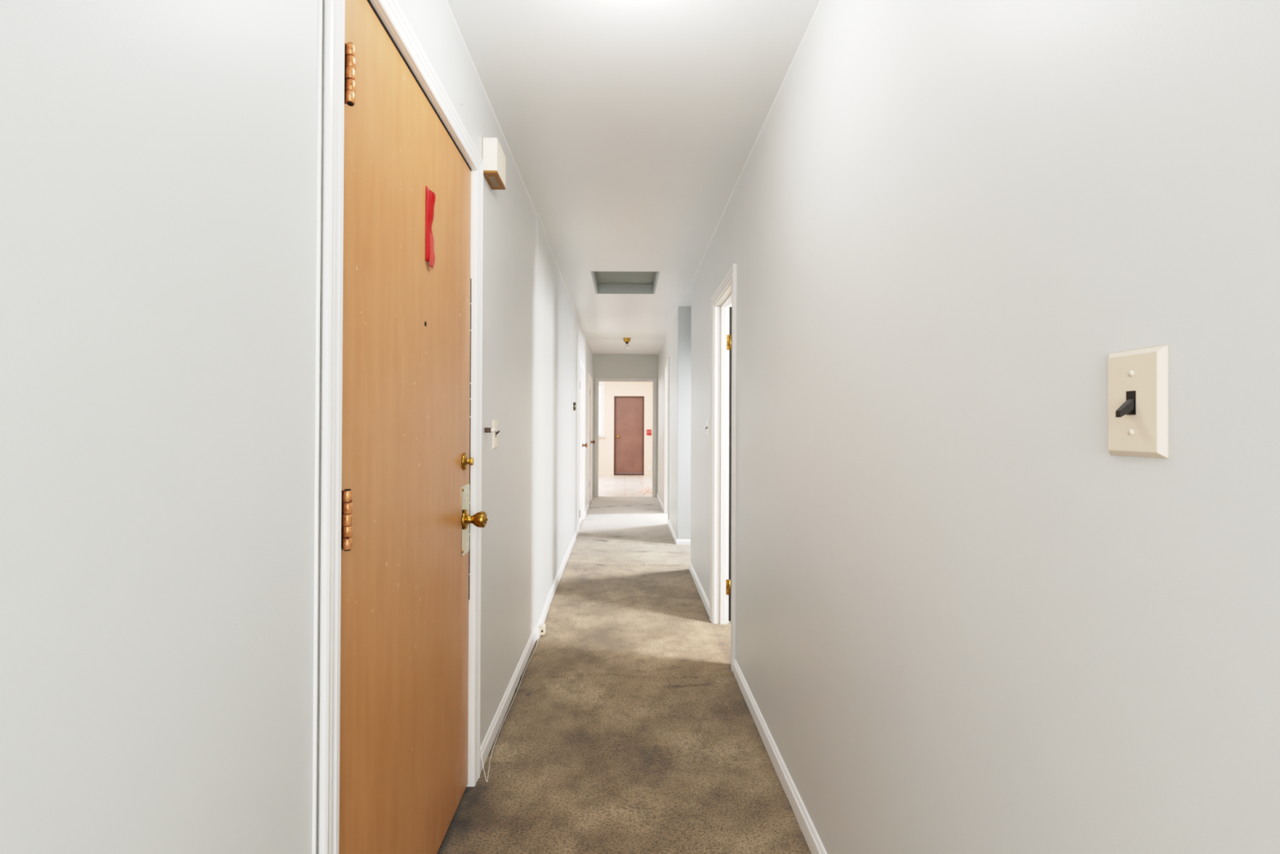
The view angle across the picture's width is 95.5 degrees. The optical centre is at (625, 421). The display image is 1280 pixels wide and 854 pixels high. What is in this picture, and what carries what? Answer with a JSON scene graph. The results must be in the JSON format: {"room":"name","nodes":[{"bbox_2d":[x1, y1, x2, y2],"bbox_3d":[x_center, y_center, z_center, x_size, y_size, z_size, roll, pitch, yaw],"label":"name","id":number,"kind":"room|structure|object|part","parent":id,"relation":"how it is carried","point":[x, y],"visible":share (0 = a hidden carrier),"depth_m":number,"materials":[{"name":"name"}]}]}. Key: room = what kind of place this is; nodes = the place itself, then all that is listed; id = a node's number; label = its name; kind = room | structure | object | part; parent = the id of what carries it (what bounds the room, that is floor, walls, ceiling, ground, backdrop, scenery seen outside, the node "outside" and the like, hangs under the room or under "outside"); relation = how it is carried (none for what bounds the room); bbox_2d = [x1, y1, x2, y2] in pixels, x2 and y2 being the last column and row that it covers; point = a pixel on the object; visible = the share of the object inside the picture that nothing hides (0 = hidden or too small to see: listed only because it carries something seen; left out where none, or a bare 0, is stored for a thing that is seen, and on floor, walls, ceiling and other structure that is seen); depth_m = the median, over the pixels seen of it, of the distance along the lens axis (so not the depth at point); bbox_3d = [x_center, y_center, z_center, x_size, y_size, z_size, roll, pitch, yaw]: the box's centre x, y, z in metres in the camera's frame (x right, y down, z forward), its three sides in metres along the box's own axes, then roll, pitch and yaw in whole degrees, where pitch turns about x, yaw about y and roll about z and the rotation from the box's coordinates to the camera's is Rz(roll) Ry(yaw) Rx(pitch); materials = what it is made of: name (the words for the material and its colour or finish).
{"room":"apartment hallway","nodes":[
{"label":"apartment hallway","id":0,"kind":"room"},
{"bbox_2d":[0,0,593,853],"bbox_3d":[-0.580,0.014,3.950,0.171,2.475,11.500,0,0,0],"label":"wall","id":1,"kind":"structure","parent":0,"point":[158,158],"depth_m":0.66,"materials":[{"name":"paint"}]},
{"bbox_2d":[311,0,483,853],"bbox_3d":[-0.578,0.102,1.468,0.176,2.230,1.044,0,0,0],"label":"door frame","id":2,"kind":"structure","parent":1,"relation":"attached to","point":[331,48],"depth_m":0.99,"materials":[{"name":"white wood"}]},
{"bbox_2d":[338,0,488,853],"bbox_3d":[-0.499,0.176,1.476,0.122,2.033,0.907,0,0,0],"label":"door","id":3,"kind":"structure","parent":1,"relation":"in","point":[406,518],"depth_m":1.34,"materials":[{"name":"orange wood"}]},
{"bbox_2d":[425,186,435,268],"bbox_3d":[-0.505,-0.502,1.507,0.011,0.205,0.036,0,0,9],"label":"tag","id":4,"kind":"object","parent":3,"relation":"hanging from","point":[430,197],"visible":1,"depth_m":1.50,"materials":[{"name":"red plastic"}]},
{"bbox_3d":[-0.515,0.315,1.874,0.002,0.223,0.088,0,0,0],"label":"lock plate","id":5,"kind":"part","parent":3,"relation":"part of","materials":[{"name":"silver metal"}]},
{"bbox_3d":[-0.479,0.312,1.854,0.070,0.065,0.065,0,0,0],"label":"knob","id":6,"kind":"part","parent":3,"relation":"part of","materials":[{"name":"gold metal"}]},
{"bbox_2d":[484,427,495,432],"bbox_3d":[-0.487,0.031,2.095,0.037,0.018,0.018,0,0,0],"label":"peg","id":7,"kind":"object","parent":1,"relation":"attached to","point":[486,429],"visible":1,"depth_m":2.09,"materials":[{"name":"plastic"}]},
{"bbox_2d":[482,137,506,189],"bbox_3d":[-0.476,-0.933,2.111,0.053,0.126,0.153,0,0,0],"label":"door chime","id":8,"kind":"object","parent":1,"relation":"attached to","point":[494,158],"visible":0.93,"depth_m":2.04,"materials":[{"name":"beige plastic"}]},
{"bbox_2d":[488,177,499,186],"bbox_3d":[-0.476,-0.871,2.109,0.022,0.003,0.077,0,0,0],"label":"grille","id":9,"kind":"object","parent":8,"relation":"attached to","point":[493,181],"depth_m":2.11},
{"bbox_3d":[-0.475,-0.876,2.110,0.050,0.009,0.148,0,0,0],"label":"panel","id":10,"kind":"part","parent":8,"relation":"part of","materials":[{"name":"brown wood"}]},
{"bbox_2d":[492,419,499,448],"bbox_3d":[-0.495,0.049,2.240,0.020,0.113,0.070,0,0,0],"label":"light switch","id":11,"kind":"object","parent":1,"relation":"attached to","point":[495,423],"visible":1,"depth_m":2.23,"materials":[{"name":"beige plastic"}]},
{"bbox_2d":[480,623,545,782],"bbox_3d":[-0.476,1.159,2.634,0.039,0.101,1.398,0,0,0],"label":"cable","id":12,"kind":"object","parent":1,"relation":"attached to","point":[542,626],"visible":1,"depth_m":2.68,"materials":[{"name":"beige plastic"}]},
{"bbox_2d":[480,524,579,773],"bbox_3d":[-0.506,1.196,4.284,0.031,0.076,4.598,0,0,0],"label":"baseboard","id":13,"kind":"structure","parent":1,"relation":"attached to","point":[487,743],"depth_m":2.69,"materials":[{"name":"white wood"}]},
{"bbox_2d":[571,401,576,410],"bbox_3d":[-0.503,-0.151,5.736,0.041,0.092,0.092,0,0,0],"label":"thermostat","id":14,"kind":"object","parent":1,"relation":"attached to","point":[574,404],"visible":1,"depth_m":5.70,"materials":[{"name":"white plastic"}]},
{"bbox_2d":[577,359,584,526],"bbox_3d":[-0.593,0.270,7.008,0.146,1.959,0.818,0,0,0],"label":"door frame","id":15,"kind":"structure","parent":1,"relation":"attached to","point":[581,366],"depth_m":7.35,"materials":[{"name":"white wood"}]},
{"bbox_2d":[579,367,587,524],"bbox_3d":[-0.523,0.294,7.008,0.097,1.867,0.680,0,0,0],"label":"door","id":16,"kind":"structure","parent":1,"relation":"in","point":[581,445],"depth_m":7.09,"materials":[{"name":"white wood"}]},
{"bbox_2d":[583,502,589,518],"bbox_3d":[-0.533,1.218,7.943,0.013,0.076,1.040,0,0,0],"label":"baseboard","id":17,"kind":"structure","parent":1,"relation":"attached to","point":[588,504],"depth_m":7.88,"materials":[{"name":"white wood"}]},
{"bbox_2d":[588,373,592,500],"bbox_3d":[-0.597,0.281,8.903,0.139,1.959,0.848,0,0,0],"label":"door frame","id":18,"kind":"structure","parent":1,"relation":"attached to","point":[590,378],"depth_m":9.26,"materials":[{"name":"white wood"}]},
{"bbox_2d":[588,380,595,503],"bbox_3d":[-0.530,0.306,8.903,0.097,1.867,0.710,0,0,0],"label":"door","id":19,"kind":"structure","parent":1,"relation":"in","point":[590,382],"depth_m":9.04,"materials":[{"name":"white wood"}]},
{"bbox_2d":[436,475,811,853],"bbox_3d":[-0.105,1.252,6.133,3.200,0.070,15.880,0,0,0],"label":"floor","id":20,"kind":"structure","parent":0,"point":[628,726],"depth_m":2.29,"materials":[{"name":"carpet"}]},
{"bbox_2d":[598,496,652,497],"bbox_3d":[-0.001,1.256,9.713,0.904,0.014,0.060,0,0,0],"label":"threshold","id":21,"kind":"object","parent":20,"relation":"on","point":[598,496],"visible":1,"depth_m":9.68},
{"bbox_2d":[638,486,652,493],"bbox_3d":[0.460,1.260,10.731,0.448,0.010,1.392,0,0,0],"label":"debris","id":22,"kind":"object","parent":20,"relation":"on","point":[648,490],"visible":0.61,"depth_m":10.51,"materials":[{"name":"beige"}]},
{"bbox_2d":[598,382,652,472],"bbox_3d":[-0.100,0.061,13.950,3.200,2.545,0.140,0,0,0],"label":"wall","id":23,"kind":"structure","parent":0,"point":[606,445],"depth_m":13.88,"materials":[{"name":"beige paint"}]},
{"bbox_2d":[598,382,605,437],"bbox_3d":[-0.989,-0.283,13.892,1.040,1.325,0.140,0,0,0],"label":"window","id":24,"kind":"structure","parent":23,"relation":"in","point":[601,433],"depth_m":13.91,"materials":[{"name":"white glass"}]},
{"bbox_3d":[-1.001,-0.275,13.937,0.835,1.180,0.004,0,0,0],"label":"pane","id":25,"kind":"part","parent":24,"relation":"part of","materials":[{"name":"clear glass"}]},
{"bbox_3d":[-1.001,-0.275,13.937,0.895,1.240,0.050,0,0,0],"label":"frame","id":26,"kind":"part","parent":24,"relation":"part of","materials":[{"name":"white wood"}]},
{"bbox_3d":[-1.001,-0.301,13.875,0.995,1.290,0.015,0,0,0],"label":"casing","id":27,"kind":"part","parent":24,"relation":"part of","materials":[{"name":"white wood"}]},
{"bbox_2d":[598,472,613,475],"bbox_3d":[-0.992,1.251,13.866,1.426,0.076,0.013,0,0,0],"label":"baseboard","id":28,"kind":"structure","parent":23,"relation":"attached to","point":[599,473],"depth_m":13.86,"materials":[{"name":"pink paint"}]},
{"bbox_2d":[613,395,644,475],"bbox_3d":[0.088,0.337,13.944,0.726,1.895,0.149,0,0,0],"label":"door","id":29,"kind":"structure","parent":23,"relation":"in","point":[628,411],"depth_m":13.93,"materials":[{"name":"brown wood"}]},
{"bbox_3d":[0.082,1.262,13.943,0.661,0.045,0.120,0,0,0],"label":"sill","id":30,"kind":"part","parent":29,"relation":"part of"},
{"bbox_2d":[644,472,652,475],"bbox_3d":[0.971,1.259,13.866,1.048,0.076,0.013,0,0,0],"label":"baseboard","id":31,"kind":"structure","parent":23,"relation":"attached to","point":[645,473],"depth_m":13.86,"materials":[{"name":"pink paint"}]},
{"bbox_2d":[646,429,651,435],"bbox_3d":[0.562,0.255,13.858,0.110,0.136,0.042,0,0,0],"label":"wall device","id":32,"kind":"object","parent":23,"relation":"attached to","point":[648,431],"visible":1,"depth_m":13.85,"materials":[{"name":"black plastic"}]},
{"bbox_2d":[592,354,657,497],"bbox_3d":[-0.010,0.051,9.760,1.310,2.475,0.120,0,0,0],"label":"wall","id":33,"kind":"structure","parent":0,"point":[605,366],"depth_m":9.71,"materials":[{"name":"paint"}]},
{"bbox_2d":[595,377,656,497],"bbox_3d":[0.003,0.271,9.754,1.016,1.995,0.139,0,0,0],"label":"door frame","id":34,"kind":"structure","parent":33,"relation":"attached to","point":[597,380],"depth_m":9.69,"materials":[{"name":"white wood"}]},
{"bbox_2d":[447,0,820,354],"bbox_3d":[-0.005,-1.188,4.017,1.310,0.066,11.620,0,0,0],"label":"ceiling","id":35,"kind":"structure","parent":0,"point":[630,128],"depth_m":2.24,"materials":[{"name":"paint"}]},
{"bbox_2d":[445,0,586,336],"bbox_3d":[-0.504,-1.162,3.957,0.029,0.002,11.500,0,0,0],"label":"caulk line","id":36,"kind":"structure","parent":35,"relation":"attached to","point":[446,0],"depth_m":2.24,"materials":[{"name":"white"}]},
{"bbox_2d":[591,271,659,293],"bbox_3d":[0.000,-1.213,4.867,0.534,0.115,0.780,0,0,0],"label":"attic hatch","id":37,"kind":"object","parent":35,"relation":"attached to","point":[604,282],"visible":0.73,"depth_m":5.13,"materials":[{"name":"paint"}]},
{"bbox_3d":[0.000,-1.256,4.868,0.530,0.030,0.776,0,0,0],"label":"hatch panel","id":38,"kind":"part","parent":37,"relation":"part of","materials":[{"name":"paint"}]},
{"bbox_2d":[622,337,631,349],"bbox_3d":[0.022,-1.062,7.936,0.116,0.150,0.116,0,0,0],"label":"ceiling light","id":39,"kind":"object","parent":35,"relation":"attached to","point":[626,340],"visible":1,"depth_m":7.91,"materials":[{"name":"gold metal"}]},
{"bbox_3d":[0.022,-1.026,7.936,0.060,0.078,0.060,0,0,0],"label":"bulb","id":40,"kind":"part","parent":39,"relation":"part of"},
{"bbox_2d":[691,0,821,283],"bbox_3d":[0.544,-1.173,1.537,0.006,0.002,6.660,0,0,0],"label":"caulk line","id":41,"kind":"structure","parent":35,"relation":"attached to","point":[820,0],"depth_m":2.16,"materials":[{"name":"white"}]},
{"bbox_2d":[676,306,691,539],"bbox_3d":[1.492,0.030,5.325,1.935,2.475,1.050,0,0,0],"label":"wall","id":42,"kind":"structure","parent":0,"point":[684,313],"depth_m":5.79,"materials":[{"name":"paint"}]},
{"bbox_2d":[675,539,690,544],"bbox_3d":[1.401,1.212,5.776,1.788,0.076,0.013,0,0,0],"label":"baseboard","id":43,"kind":"structure","parent":42,"relation":"attached to","point":[677,541],"depth_m":5.77,"materials":[{"name":"white wood"}]},
{"bbox_2d":[657,0,1279,853],"bbox_3d":[0.585,0.018,3.950,0.120,2.475,11.500,0,0,0],"label":"wall","id":44,"kind":"structure","parent":0,"point":[966,623],"depth_m":0.82,"materials":[{"name":"paint"}]},
{"bbox_2d":[657,493,663,511],"bbox_3d":[0.533,1.227,8.845,0.015,0.076,1.695,0,0,0],"label":"baseboard","id":45,"kind":"structure","parent":44,"relation":"attached to","point":[658,496],"depth_m":8.70,"materials":[{"name":"white wood"}]},
{"bbox_2d":[663,356,669,519],"bbox_3d":[0.581,0.238,7.516,0.126,2.039,0.953,0,0,0],"label":"door frame","id":46,"kind":"structure","parent":44,"relation":"attached to","point":[666,366],"depth_m":7.93,"materials":[{"name":"white wood"}]},
{"bbox_2d":[667,519,677,543],"bbox_3d":[0.518,1.212,6.403,0.013,0.076,1.240,0,0,0],"label":"baseboard","id":47,"kind":"structure","parent":44,"relation":"attached to","point":[671,528],"depth_m":6.33,"materials":[{"name":"white wood"}]},
{"bbox_2d":[688,561,709,616],"bbox_3d":[0.534,1.200,4.221,0.013,0.076,1.264,0,0,0],"label":"baseboard","id":48,"kind":"structure","parent":44,"relation":"attached to","point":[698,584],"depth_m":4.12,"materials":[{"name":"white wood"}]},
{"bbox_2d":[705,417,709,435],"bbox_3d":[0.533,0.035,3.800,0.020,0.113,0.070,0,0,0],"label":"light switch","id":49,"kind":"object","parent":44,"relation":"attached to","point":[708,419],"visible":1,"depth_m":3.77,"materials":[{"name":"white plastic"}]},
{"bbox_2d":[706,417,709,435],"bbox_3d":[0.540,0.035,3.800,0.006,0.113,0.070,0,0,0],"label":"switch plate","id":50,"kind":"object","parent":49,"relation":"attached to","point":[708,420],"depth_m":3.77,"materials":[{"name":"white plastic"}]},
{"bbox_2d":[709,263,736,671],"bbox_3d":[0.575,0.231,3.214,0.108,2.002,0.758,0,0,0],"label":"door frame","id":51,"kind":"structure","parent":44,"relation":"attached to","point":[725,295],"depth_m":3.52,"materials":[{"name":"white wood"}]},
{"bbox_2d":[725,306,731,621],"bbox_3d":[0.916,0.256,3.539,0.643,1.907,0.044,0,0,0],"label":"door","id":52,"kind":"structure","parent":44,"relation":"in","point":[728,336],"depth_m":3.53,"materials":[{"name":"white wood"}]},
{"bbox_2d":[733,658,826,853],"bbox_3d":[0.528,1.177,0.509,0.017,0.076,4.633,0,0,0],"label":"baseboard","id":53,"kind":"structure","parent":44,"relation":"attached to","point":[815,846],"depth_m":1.94,"materials":[{"name":"white wood"}]},
{"bbox_2d":[1107,344,1168,458],"bbox_3d":[0.529,-0.020,0.612,0.020,0.113,0.070,0,0,0],"label":"light switch","id":54,"kind":"object","parent":44,"relation":"attached to","point":[1138,379],"visible":1,"depth_m":0.60,"materials":[{"name":"beige plastic"}]}
]}

